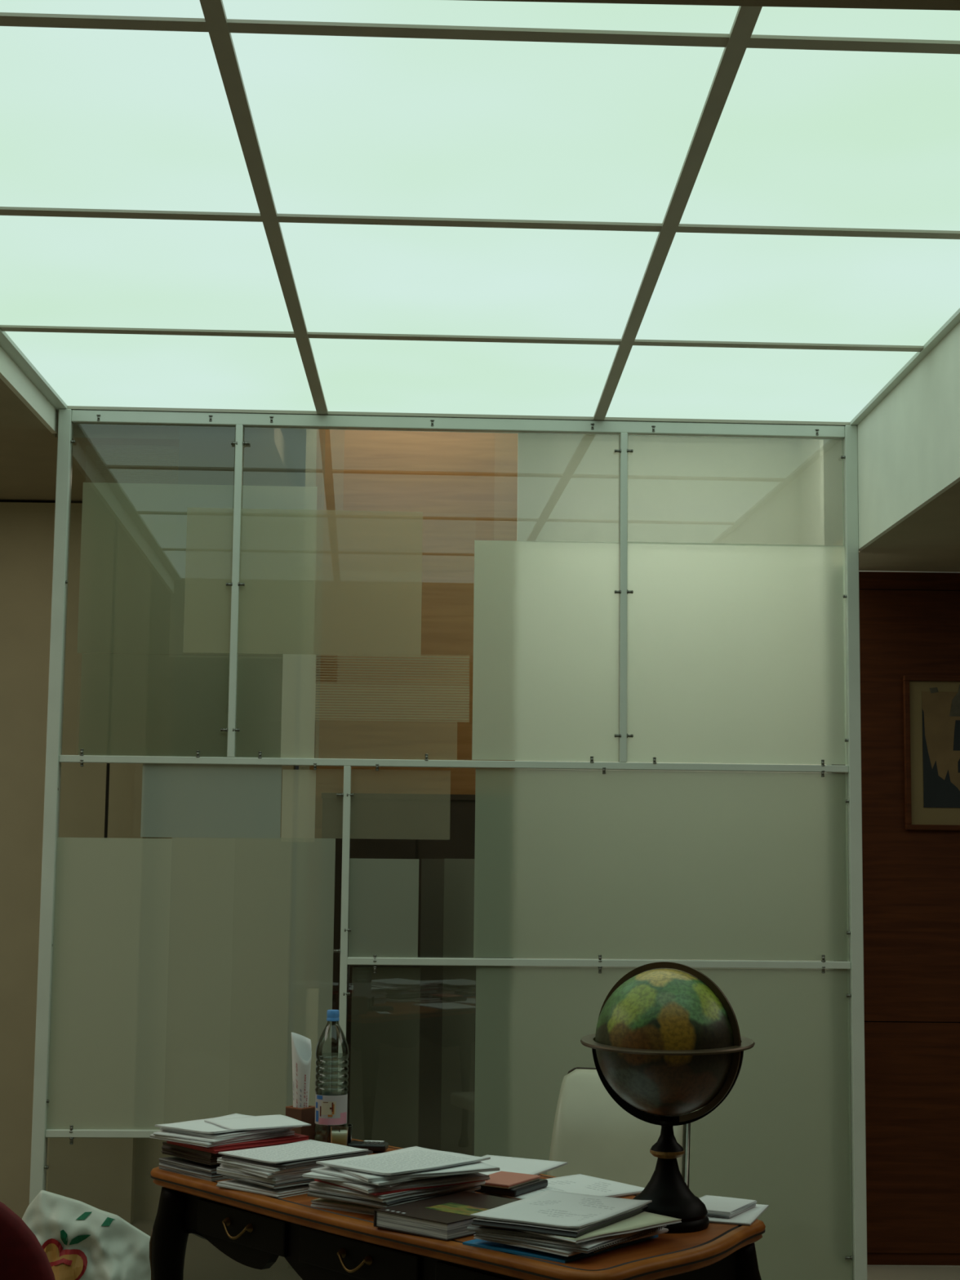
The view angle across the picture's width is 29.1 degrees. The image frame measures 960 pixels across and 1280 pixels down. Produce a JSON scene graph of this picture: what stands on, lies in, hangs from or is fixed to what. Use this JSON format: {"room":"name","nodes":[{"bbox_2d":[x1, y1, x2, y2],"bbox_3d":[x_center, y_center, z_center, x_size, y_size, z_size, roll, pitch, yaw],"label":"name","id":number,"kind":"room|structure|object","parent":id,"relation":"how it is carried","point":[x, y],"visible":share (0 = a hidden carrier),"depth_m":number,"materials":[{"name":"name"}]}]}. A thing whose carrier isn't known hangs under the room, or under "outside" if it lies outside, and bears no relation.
{"room":"office","nodes":[
{"label":"office","id":0,"kind":"room"},
{"bbox_2d":[0,502,295,1219],"bbox_3d":[-2.576,0.883,7.737,3.580,2.958,0.100,1,-6,-1],"label":"wall","id":1,"kind":"structure","parent":0,"point":[88,1171],"depth_m":7.72,"materials":[{"name":"beige paint"}]},
{"bbox_2d":[104,763,109,837],"bbox_3d":[-1.552,0.139,7.816,0.012,1.404,0.052,1,-6,-1],"label":"trim","id":2,"kind":"structure","parent":1,"relation":"attached to","point":[108,764],"depth_m":7.73,"materials":[{"name":"brown wood"}]},
{"bbox_2d":[120,653,151,1223],"bbox_3d":[-1.410,0.885,7.651,0.040,2.960,0.080,1,-6,-1],"label":"trim","id":3,"kind":"structure","parent":1,"relation":"attached to","point":[129,1148],"depth_m":7.48,"materials":[{"name":"beige paint"}]},
{"bbox_2d":[0,474,302,503],"bbox_3d":[-2.559,-0.647,7.919,3.580,0.160,0.080,1,-6,-1],"label":"trim","id":4,"kind":"structure","parent":1,"relation":"attached to","point":[299,475],"depth_m":7.89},
{"bbox_2d":[0,378,299,501],"bbox_3d":[-2.446,-1.246,2.604,3.580,0.100,11.400,1,-6,-1],"label":"ceiling","id":5,"kind":"structure","parent":0,"point":[113,454],"depth_m":6.98,"materials":[{"name":"beige paint"}]},
{"bbox_2d":[288,429,316,1268],"bbox_3d":[-0.666,0.685,7.317,0.040,3.300,0.860,1,-6,-1],"label":"wall","id":6,"kind":"structure","parent":0,"point":[311,434],"depth_m":7.04,"materials":[{"name":"beige paint"}]},
{"bbox_2d":[297,428,518,439],"bbox_3d":[0.307,-0.937,7.343,2.120,0.050,1.211,1,-6,-1],"label":"ceiling","id":7,"kind":"structure","parent":0,"point":[302,433],"depth_m":7.82,"materials":[{"name":"white paint"}]},
{"bbox_2d":[309,429,518,958],"bbox_3d":[-0.250,0.151,7.003,0.766,2.300,0.100,1,-6,-1],"label":"wall","id":8,"kind":"structure","parent":0,"point":[401,515],"depth_m":6.99,"materials":[{"name":"brown wood"}]},
{"bbox_2d":[0,0,959,426],"bbox_3d":[-0.027,-1.056,4.551,2.870,0.052,4.333,1,-6,-1],"label":"grid","id":9,"kind":"object","parent":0,"point":[215,21],"visible":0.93,"depth_m":4.55,"materials":[{"name":"white paint"}]},
{"bbox_2d":[0,0,204,17],"bbox_3d":[-0.935,-1.237,2.948,0.901,0.008,1.100,1,-6,-1],"label":"ceiling light panel","id":10,"kind":"object","parent":9,"relation":"attached to","point":[153,8],"visible":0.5,"depth_m":3.44,"materials":[{"name":"white plastic"}]},
{"bbox_2d":[0,26,259,213],"bbox_3d":[-0.958,-1.117,4.018,0.901,0.008,1.095,1,-6,-1],"label":"ceiling light panel","id":11,"kind":"object","parent":9,"relation":"attached to","point":[91,118],"visible":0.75,"depth_m":4.00,"materials":[{"name":"white plastic"}]},
{"bbox_2d":[0,215,293,331],"bbox_3d":[-0.981,-0.998,5.074,0.901,0.008,1.070,1,-6,-1],"label":"ceiling light panel","id":12,"kind":"object","parent":9,"relation":"attached to","point":[55,271],"visible":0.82,"depth_m":5.05,"materials":[{"name":"white plastic"}]},
{"bbox_2d":[4,331,315,410],"bbox_3d":[-1.002,-0.884,6.093,0.901,0.008,1.021,1,-6,-1],"label":"ceiling light panel","id":13,"kind":"object","parent":9,"relation":"attached to","point":[83,369],"visible":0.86,"depth_m":6.06,"materials":[{"name":"white plastic"}]},
{"bbox_2d":[309,337,618,417],"bbox_3d":[-0.057,-0.869,6.132,0.987,0.008,1.022,1,-6,-1],"label":"ceiling light panel","id":14,"kind":"object","parent":9,"relation":"attached to","point":[359,375],"visible":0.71,"depth_m":6.10,"materials":[{"name":"white plastic"}]},
{"bbox_2d":[279,222,658,338],"bbox_3d":[-0.035,-0.983,5.113,0.987,0.008,1.071,1,-6,-1],"label":"ceiling light panel","id":15,"kind":"object","parent":9,"relation":"attached to","point":[348,278],"visible":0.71,"depth_m":5.05,"materials":[{"name":"white plastic"}]},
{"bbox_2d":[231,32,724,223],"bbox_3d":[-0.012,-1.102,4.058,0.987,0.008,1.096,1,-6,-1],"label":"ceiling light panel","id":16,"kind":"object","parent":9,"relation":"attached to","point":[344,125],"visible":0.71,"depth_m":3.97,"materials":[{"name":"white plastic"}]},
{"bbox_2d":[222,0,739,33],"bbox_3d":[0.011,-1.222,2.987,0.987,0.008,1.101,1,-6,-1],"label":"ceiling light panel","id":17,"kind":"object","parent":9,"relation":"attached to","point":[539,15],"visible":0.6,"depth_m":3.45,"materials":[{"name":"white plastic"}]},
{"bbox_2d":[605,345,916,422],"bbox_3d":[0.892,-0.854,6.171,0.908,0.008,1.021,1,-6,-1],"label":"ceiling light panel","id":18,"kind":"object","parent":9,"relation":"attached to","point":[671,382],"visible":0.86,"depth_m":6.14,"materials":[{"name":"white glass"}]},
{"bbox_2d":[635,232,959,346],"bbox_3d":[0.914,-0.968,5.152,0.908,0.008,1.070,1,-6,-1],"label":"ceiling light panel","id":19,"kind":"object","parent":9,"relation":"attached to","point":[708,286],"visible":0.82,"depth_m":5.12,"materials":[{"name":"white plastic"}]},
{"bbox_2d":[679,48,959,231],"bbox_3d":[0.937,-1.087,4.097,0.908,0.008,1.095,1,-6,-1],"label":"ceiling light panel","id":20,"kind":"object","parent":9,"relation":"attached to","point":[801,138],"visible":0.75,"depth_m":4.07,"materials":[{"name":"white plastic"}]},
{"bbox_2d":[751,6,959,40],"bbox_3d":[0.960,-1.207,3.026,0.908,0.008,1.100,1,-6,-1],"label":"ceiling light panel","id":21,"kind":"object","parent":9,"relation":"attached to","point":[897,24],"visible":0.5,"depth_m":3.47,"materials":[{"name":"white plastic"}]},
{"bbox_2d":[130,1219,959,1279],"bbox_3d":[-0.071,1.839,2.308,8.400,0.100,11.400,1,-6,-1],"label":"floor","id":22,"kind":"structure","parent":0,"point":[203,1260],"depth_m":6.74,"materials":[{"name":"stone"}]},
{"bbox_2d":[0,1201,55,1279],"bbox_3d":[-0.772,1.269,2.407,0.440,1.040,0.492,2,-7,-11],"label":"chair","id":23,"kind":"object","parent":22,"relation":"on","point":[22,1256],"visible":1,"depth_m":2.66,"materials":[{"name":"fabric"}]},
{"bbox_2d":[22,1190,151,1279],"bbox_3d":[-0.999,1.719,4.666,0.370,0.644,0.284,1,-6,-1],"label":"pillow","id":24,"kind":"object","parent":22,"relation":"on","point":[79,1240],"visible":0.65,"depth_m":4.65,"materials":[{"name":"white fabric"}]},
{"bbox_2d":[321,792,511,1155],"bbox_3d":[-0.239,1.422,6.735,0.703,1.715,0.110,1,-6,-1],"label":"tall cabinet","id":25,"kind":"object","parent":22,"relation":"on","point":[411,888],"visible":0.39,"depth_m":6.72,"materials":[{"name":"brown paint"}]},
{"bbox_2d":[29,408,867,1279],"bbox_3d":[-0.084,0.723,6.484,2.857,3.051,0.068,1,-6,-2],"label":"glass wall","id":26,"kind":"structure","parent":22,"relation":"on","point":[665,592],"depth_m":6.50,"materials":[{"name":"clear glass"}]},
{"bbox_2d":[0,346,57,433],"bbox_3d":[-1.470,-1.110,4.510,0.018,0.278,4.241,1,-6,-1],"label":"trim","id":27,"kind":"structure","parent":26,"relation":"attached to","point":[11,374],"depth_m":6.13,"materials":[{"name":"white paint"}]},
{"bbox_2d":[857,321,959,551],"bbox_3d":[1.413,-0.883,4.579,0.016,0.650,4.306,1,-6,-1],"label":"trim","id":28,"kind":"structure","parent":26,"relation":"attached to","point":[908,445],"depth_m":5.90,"materials":[{"name":"white paint"}]},
{"bbox_2d":[149,1138,765,1279],"bbox_3d":[-0.076,1.573,3.889,0.703,0.798,1.499,6,-9,-42],"label":"writing desk","id":29,"kind":"object","parent":22,"relation":"on","point":[253,1230],"visible":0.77,"depth_m":3.66,"materials":[{"name":"brown wood"}]},
{"bbox_2d":[158,1155,231,1181],"bbox_3d":[-0.572,1.189,4.204,0.240,0.024,0.209,7,-9,-43],"label":"box file","id":30,"kind":"object","parent":29,"relation":"on","point":[173,1164],"visible":0.32,"depth_m":4.12,"materials":[{"name":"grey cardboard"}]},
{"bbox_2d":[160,1141,223,1164],"bbox_3d":[-0.571,1.155,4.207,0.233,0.029,0.206,6,-8,-41],"label":"box file","id":31,"kind":"object","parent":30,"relation":"on","point":[198,1156],"visible":0.3,"depth_m":4.12,"materials":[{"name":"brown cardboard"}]},
{"bbox_2d":[166,1133,309,1153],"bbox_3d":[-0.549,1.134,4.206,0.264,0.015,0.191,7,-9,-43],"label":"folder","id":32,"kind":"object","parent":31,"relation":"on","point":[296,1137],"visible":0.43,"depth_m":4.13,"materials":[{"name":"red cardboard"}]},
{"bbox_2d":[149,1130,294,1146],"bbox_3d":[-0.585,1.124,4.211,0.201,0.012,0.264,-5,-8,41],"label":"document","id":33,"kind":"object","parent":32,"relation":"on","point":[286,1133],"visible":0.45,"depth_m":4.13,"materials":[{"name":"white paper"}]},
{"bbox_2d":[153,1128,293,1142],"bbox_3d":[-0.582,1.117,4.212,0.190,0.010,0.264,-4,-8,36],"label":"document","id":34,"kind":"object","parent":33,"relation":"on","point":[162,1133],"visible":0.37,"depth_m":4.12,"materials":[{"name":"white paper"}]},
{"bbox_2d":[160,1126,301,1139],"bbox_3d":[-0.567,1.112,4.225,0.192,0.010,0.261,-5,-8,40],"label":"document","id":35,"kind":"object","parent":34,"relation":"on","point":[225,1135],"visible":0.36,"depth_m":4.13,"materials":[{"name":"white paper"}]},
{"bbox_2d":[155,1113,253,1133],"bbox_3d":[-0.580,1.103,4.224,0.187,0.012,0.261,-4,-8,37],"label":"document","id":36,"kind":"object","parent":35,"relation":"on","point":[199,1126],"visible":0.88,"depth_m":4.17,"materials":[{"name":"white paper"}]},
{"bbox_2d":[204,1114,311,1130],"bbox_3d":[-0.509,1.103,4.233,0.191,0.005,0.165,5,-7,-31],"label":"document","id":37,"kind":"object","parent":36,"relation":"on","point":[278,1121],"visible":1,"depth_m":4.22,"materials":[{"name":"white paper"}]},
{"bbox_2d":[216,1178,309,1198],"bbox_3d":[-0.405,1.178,4.025,0.197,0.010,0.273,-5,-8,41],"label":"document","id":38,"kind":"object","parent":29,"relation":"on","point":[235,1184],"visible":0.36,"depth_m":3.92,"materials":[{"name":"white paper"}]},
{"bbox_2d":[222,1174,315,1188],"bbox_3d":[-0.397,1.159,4.019,0.262,0.008,0.191,6,-9,-42],"label":"document","id":39,"kind":"object","parent":38,"relation":"on","point":[304,1181],"visible":0.2,"depth_m":3.91,"materials":[{"name":"white paper"}]},
{"bbox_2d":[216,1166,309,1184],"bbox_3d":[-0.406,1.152,4.036,0.198,0.016,0.274,-5,-9,43],"label":"document","id":40,"kind":"object","parent":39,"relation":"on","point":[220,1170],"visible":0.2,"depth_m":3.92,"materials":[{"name":"white paper"}]},
{"bbox_2d":[219,1163,325,1178],"bbox_3d":[-0.399,1.139,4.026,0.270,0.012,0.192,6,-8,-39],"label":"document","id":41,"kind":"object","parent":40,"relation":"on","point":[265,1175],"visible":0.25,"depth_m":3.92,"materials":[{"name":"white paper"}]},
{"bbox_2d":[217,1155,364,1173],"bbox_3d":[-0.405,1.129,4.032,0.196,0.013,0.271,-5,-9,44],"label":"document","id":42,"kind":"object","parent":41,"relation":"on","point":[254,1166],"visible":0.3,"depth_m":3.92,"materials":[{"name":"white paper"}]},
{"bbox_2d":[221,1150,373,1168],"bbox_3d":[-0.397,1.121,4.035,0.195,0.009,0.274,-5,-8,39],"label":"folder","id":43,"kind":"object","parent":42,"relation":"on","point":[301,1162],"visible":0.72,"depth_m":3.94,"materials":[{"name":"white paper"}]},
{"bbox_2d":[217,1139,368,1163],"bbox_3d":[-0.405,1.115,4.034,0.189,0.008,0.267,-5,-9,43],"label":"document","id":44,"kind":"object","parent":43,"relation":"on","point":[309,1148],"visible":1,"depth_m":4.03,"materials":[{"name":"white paper"}]},
{"bbox_2d":[285,1105,315,1140],"bbox_3d":[-0.445,1.202,4.595,0.053,0.088,0.053,-4,-8,37],"label":"box","id":45,"kind":"object","parent":29,"relation":"on","point":[307,1114],"visible":0.5,"depth_m":4.58,"materials":[{"name":"red wood"}]},
{"bbox_2d":[291,1031,311,1107],"bbox_3d":[-0.446,1.110,4.604,0.052,0.264,0.049,1,-6,-1],"label":"paper","id":46,"kind":"object","parent":45,"relation":"in","point":[301,1048],"visible":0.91,"depth_m":4.59,"materials":[{"name":"white paper"}]},
{"bbox_2d":[320,1124,342,1142],"bbox_3d":[-0.398,1.214,4.636,0.094,0.075,0.064,-5,-8,39],"label":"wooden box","id":47,"kind":"object","parent":29,"relation":"on","point":[323,1138],"visible":0.05,"depth_m":4.59,"materials":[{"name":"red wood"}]},
{"bbox_2d":[314,1009,349,1141],"bbox_3d":[-0.363,1.074,4.531,0.082,0.331,0.082,4,-7,-30],"label":"water bottle","id":48,"kind":"object","parent":29,"relation":"on","point":[331,1107],"visible":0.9,"depth_m":4.54,"materials":[{"name":"clear plastic"}]},
{"bbox_2d":[315,1110,318,1121],"bbox_3d":[-0.396,1.157,4.500,0.001,0.026,0.012,5,-8,-34],"label":"print","id":49,"kind":"object","parent":48,"relation":"attached to","point":[317,1111],"depth_m":4.50,"materials":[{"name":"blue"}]},
{"bbox_2d":[316,1094,322,1099],"bbox_3d":[-0.390,1.111,4.499,0.021,0.009,0.001,-5,-9,44],"label":"print","id":50,"kind":"object","parent":48,"relation":"on","point":[318,1097],"depth_m":4.50,"materials":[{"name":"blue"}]},
{"bbox_2d":[321,1101,336,1115],"bbox_3d":[-0.367,1.135,4.488,0.036,0.032,0.007,1,-6,-1],"label":"print","id":51,"kind":"object","parent":48,"relation":"on","point":[328,1108],"depth_m":4.49,"materials":[{"name":"beige paper"}]},
{"bbox_2d":[318,1116,346,1124],"bbox_3d":[-0.355,1.167,4.492,0.069,0.015,0.020,2,-7,-16],"label":"print","id":52,"kind":"object","parent":48,"relation":"attached to","point":[322,1120],"depth_m":4.49,"materials":[{"name":"pink paper"}]},
{"bbox_2d":[340,1111,346,1118],"bbox_3d":[-0.331,1.155,4.502,0.002,0.012,0.025,-3,-8,32],"label":"print","id":53,"kind":"object","parent":48,"relation":"on","point":[343,1114],"depth_m":4.50,"materials":[{"name":"pink paper"}]},
{"bbox_2d":[326,1124,352,1146],"bbox_3d":[-0.339,1.202,4.466,0.063,0.062,0.063,1,-6,-1],"label":"glass tumbler","id":54,"kind":"object","parent":29,"relation":"on","point":[343,1137],"visible":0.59,"depth_m":4.45,"materials":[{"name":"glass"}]},
{"bbox_2d":[347,1141,388,1151],"bbox_3d":[-0.276,1.222,4.470,0.104,0.018,0.052,0,-6,7],"label":"mobile phone","id":55,"kind":"object","parent":29,"relation":"on","point":[378,1146],"visible":0.77,"depth_m":4.45,"materials":[{"name":"black plastic"}]},
{"bbox_2d":[310,1191,475,1215],"bbox_3d":[-0.177,1.159,3.845,0.216,0.012,0.293,-3,-8,33],"label":"document","id":56,"kind":"object","parent":29,"relation":"on","point":[319,1202],"visible":0.15,"depth_m":3.74,"materials":[{"name":"beige paper"}]},
{"bbox_2d":[306,1184,481,1208],"bbox_3d":[-0.175,1.135,3.826,0.219,0.018,0.301,-5,-8,39],"label":"document","id":57,"kind":"object","parent":56,"relation":"on","point":[313,1193],"visible":0.36,"depth_m":3.72,"materials":[{"name":"white paper"}]},
{"bbox_2d":[308,1180,485,1202],"bbox_3d":[-0.170,1.121,3.824,0.220,0.015,0.304,-5,-9,43],"label":"document","id":58,"kind":"object","parent":57,"relation":"on","point":[317,1185],"visible":0.4,"depth_m":3.72,"materials":[{"name":"white paper"}]},
{"bbox_2d":[314,1178,488,1195],"bbox_3d":[-0.162,1.112,3.817,0.290,0.006,0.210,6,-8,-40],"label":"folder","id":59,"kind":"object","parent":58,"relation":"on","point":[315,1180],"visible":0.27,"depth_m":3.72,"materials":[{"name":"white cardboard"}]},
{"bbox_2d":[320,1172,489,1193],"bbox_3d":[-0.164,1.106,3.820,0.299,0.011,0.216,5,-8,-36],"label":"document","id":60,"kind":"object","parent":59,"relation":"on","point":[454,1179],"visible":0.41,"depth_m":3.74,"materials":[{"name":"white paper"}]},
{"bbox_2d":[302,1171,416,1187],"bbox_3d":[-0.196,1.101,3.845,0.215,0.011,0.300,-3,-7,30],"label":"document","id":61,"kind":"object","parent":60,"relation":"on","point":[312,1175],"visible":0.25,"depth_m":3.73,"materials":[{"name":"white paper"}]},
{"bbox_2d":[310,1166,446,1186],"bbox_3d":[-0.165,1.092,3.822,0.299,0.008,0.216,7,-9,-43],"label":"document","id":62,"kind":"object","parent":61,"relation":"on","point":[326,1171],"visible":0.28,"depth_m":3.72,"materials":[{"name":"white paper"}]},
{"bbox_2d":[324,1161,499,1182],"bbox_3d":[-0.141,1.085,3.818,0.301,0.008,0.210,4,-7,-29],"label":"document","id":63,"kind":"object","parent":62,"relation":"on","point":[478,1166],"visible":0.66,"depth_m":3.74,"materials":[{"name":"white paper"}]},
{"bbox_2d":[315,1146,490,1175],"bbox_3d":[-0.157,1.080,3.839,0.215,0.011,0.297,-5,-9,42],"label":"document","id":64,"kind":"object","parent":63,"relation":"on","point":[415,1158],"visible":1,"depth_m":3.83,"materials":[{"name":"white paper"}]},
{"bbox_2d":[373,1191,518,1240],"bbox_3d":[-0.045,1.124,3.621,0.192,0.033,0.270,-5,-8,41],"label":"book","id":65,"kind":"object","parent":29,"relation":"on","point":[446,1217],"visible":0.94,"depth_m":3.56,"materials":[{"name":"paper"}]},
{"bbox_2d":[425,1202,489,1217],"bbox_3d":[-0.033,1.105,3.590,0.130,0.001,0.075,-5,-8,41],"label":"picture","id":66,"kind":"object","parent":65,"relation":"on","point":[455,1209],"depth_m":3.60},
{"bbox_2d":[478,1155,567,1174],"bbox_3d":[0.043,1.208,4.231,0.210,0.005,0.300,-3,-7,27],"label":"paper sheet","id":67,"kind":"object","parent":29,"relation":"on","point":[510,1164],"visible":0.43,"depth_m":4.28,"materials":[{"name":"white paper"}]},
{"bbox_2d":[462,1235,657,1262],"bbox_3d":[0.153,1.125,3.475,0.235,0.004,0.300,-5,-8,39],"label":"folder","id":68,"kind":"object","parent":29,"relation":"on","point":[475,1242],"visible":0.37,"depth_m":3.38,"materials":[{"name":"blue paper"}]},
{"bbox_2d":[473,1227,668,1257],"bbox_3d":[0.172,1.110,3.465,0.226,0.009,0.302,-5,-9,42],"label":"document","id":69,"kind":"object","parent":68,"relation":"on","point":[557,1251],"visible":0.23,"depth_m":3.35,"materials":[{"name":"white paper"}]},
{"bbox_2d":[474,1225,666,1253],"bbox_3d":[0.175,1.102,3.463,0.246,0.013,0.301,-4,-8,34],"label":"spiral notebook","id":70,"kind":"object","parent":69,"relation":"on","point":[588,1246],"visible":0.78,"depth_m":3.34,"materials":[{"name":"white paper"}]},
{"bbox_2d":[466,1224,569,1242],"bbox_3d":[0.142,1.095,3.485,0.228,0.012,0.283,-3,-7,28],"label":"folder","id":71,"kind":"object","parent":70,"relation":"on","point":[471,1228],"visible":0.23,"depth_m":3.38,"materials":[{"name":"white paper"}]},
{"bbox_2d":[518,1211,681,1243],"bbox_3d":[0.190,1.085,3.460,0.292,0.008,0.242,7,-9,-44],"label":"document","id":72,"kind":"object","parent":71,"relation":"on","point":[643,1220],"visible":0.37,"depth_m":3.40,"materials":[{"name":"beige paper"}]},
{"bbox_2d":[471,1204,648,1237],"bbox_3d":[0.153,1.079,3.475,0.218,0.014,0.303,-3,-7,30],"label":"document","id":73,"kind":"object","parent":72,"relation":"on","point":[566,1232],"visible":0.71,"depth_m":3.36,"materials":[{"name":"white paper"}]},
{"bbox_2d":[470,1189,652,1228],"bbox_3d":[0.156,1.071,3.485,0.225,0.011,0.310,-3,-7,30],"label":"document","id":74,"kind":"object","parent":73,"relation":"on","point":[553,1208],"visible":1,"depth_m":3.48,"materials":[{"name":"white paper"}]},
{"bbox_2d":[484,1173,644,1199],"bbox_3d":[0.181,1.179,3.969,0.302,0.007,0.231,6,-8,-39],"label":"paper sheet","id":75,"kind":"object","parent":29,"relation":"on","point":[579,1183],"visible":0.48,"depth_m":3.98,"materials":[{"name":"white paper"}]},
{"bbox_2d":[474,1171,547,1196],"bbox_3d":[0.061,1.160,3.953,0.113,0.024,0.150,-3,-7,31],"label":"wallet","id":76,"kind":"object","parent":75,"relation":"on","point":[500,1183],"visible":0.81,"depth_m":3.92,"materials":[{"name":"brown leather"}]},
{"bbox_2d":[580,961,755,1233],"bbox_3d":[0.370,0.894,3.659,0.344,0.509,0.344,-2,-7,19],"label":"globe","id":77,"kind":"object","parent":29,"relation":"on","point":[667,1045],"visible":0.97,"depth_m":3.58,"materials":[{"name":"multicoloured metal"}]},
{"bbox_2d":[706,1204,768,1225],"bbox_3d":[0.507,1.160,3.748,0.120,0.004,0.210,-2,-7,19],"label":"envelope","id":78,"kind":"object","parent":29,"relation":"on","point":[747,1217],"visible":0.54,"depth_m":3.69,"materials":[{"name":"white paper"}]},
{"bbox_2d":[698,1195,757,1217],"bbox_3d":[0.484,1.153,3.769,0.114,0.012,0.155,-3,-7,29],"label":"notepad","id":79,"kind":"object","parent":78,"relation":"on","point":[716,1206],"visible":0.69,"depth_m":3.76,"materials":[{"name":"white paper"}]},
{"bbox_2d":[546,1066,690,1187],"bbox_3d":[0.307,1.617,4.822,0.542,0.911,0.650,-2,-7,19],"label":"office chair","id":80,"kind":"object","parent":22,"relation":"on","point":[596,1137],"visible":0.32,"depth_m":5.04,"materials":[{"name":"grey leather"}]},
{"bbox_2d":[866,1264,959,1266],"bbox_3d":[2.682,2.337,6.926,2.700,0.004,0.090,1,-6,-1],"label":"baseboard","id":81,"kind":"structure","parent":22,"relation":"on","point":[867,1264],"depth_m":6.86,"materials":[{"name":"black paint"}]},
{"bbox_2d":[513,439,801,968],"bbox_3d":[0.363,0.746,7.755,1.945,3.300,0.100,1,-6,-1],"label":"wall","id":82,"kind":"structure","parent":0,"point":[517,439],"depth_m":7.73,"materials":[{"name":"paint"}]},
{"bbox_2d":[800,764,821,960],"bbox_3d":[1.363,0.723,7.457,0.040,3.300,0.660,1,-6,-1],"label":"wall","id":83,"kind":"structure","parent":0,"point":[800,764],"depth_m":7.49,"materials":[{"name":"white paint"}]},
{"bbox_2d":[824,570,959,773],"bbox_3d":[2.691,0.556,7.177,2.720,3.600,0.070,1,-6,-1],"label":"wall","id":84,"kind":"structure","parent":0,"point":[859,571],"depth_m":7.21,"materials":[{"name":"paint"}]},
{"bbox_2d":[844,571,959,1265],"bbox_3d":[2.697,1.044,7.051,2.700,2.594,0.070,1,-6,-1],"label":"wall","id":85,"kind":"structure","parent":0,"point":[909,622],"depth_m":6.98,"materials":[{"name":"red wood"}]},
{"bbox_2d":[902,675,959,830],"bbox_3d":[1.832,0.430,7.053,0.430,0.587,0.025,1,-6,-1],"label":"framed picture","id":86,"kind":"object","parent":85,"relation":"attached to","point":[931,704],"visible":1,"depth_m":7.05,"materials":[{"name":"paper"}]},
{"bbox_2d":[921,684,959,808],"bbox_3d":[1.832,0.404,7.059,0.290,0.470,0.003,1,-6,-1],"label":"print","id":87,"kind":"object","parent":86,"relation":"attached to","point":[940,704],"depth_m":7.06,"materials":[{"name":"multicoloured"}]},
{"bbox_2d":[858,480,959,572],"bbox_3d":[2.821,-0.871,2.086,2.700,0.100,10.230,1,-6,-1],"label":"ceiling","id":88,"kind":"structure","parent":0,"point":[928,540],"depth_m":6.50,"materials":[{"name":"beige paint"}]},
{"bbox_3d":[-0.026,-1.252,4.572,2.904,0.050,4.331,1,-6,-1],"label":"ceiling","id":89,"kind":"structure","parent":0,"visible":0},
{"bbox_2d":[461,0,959,10],"bbox_3d":[0.016,-1.144,2.396,2.904,0.650,0.030,1,-6,-1],"label":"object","id":90,"kind":"structure","parent":89,"relation":"attached to","point":[945,5],"depth_m":2.37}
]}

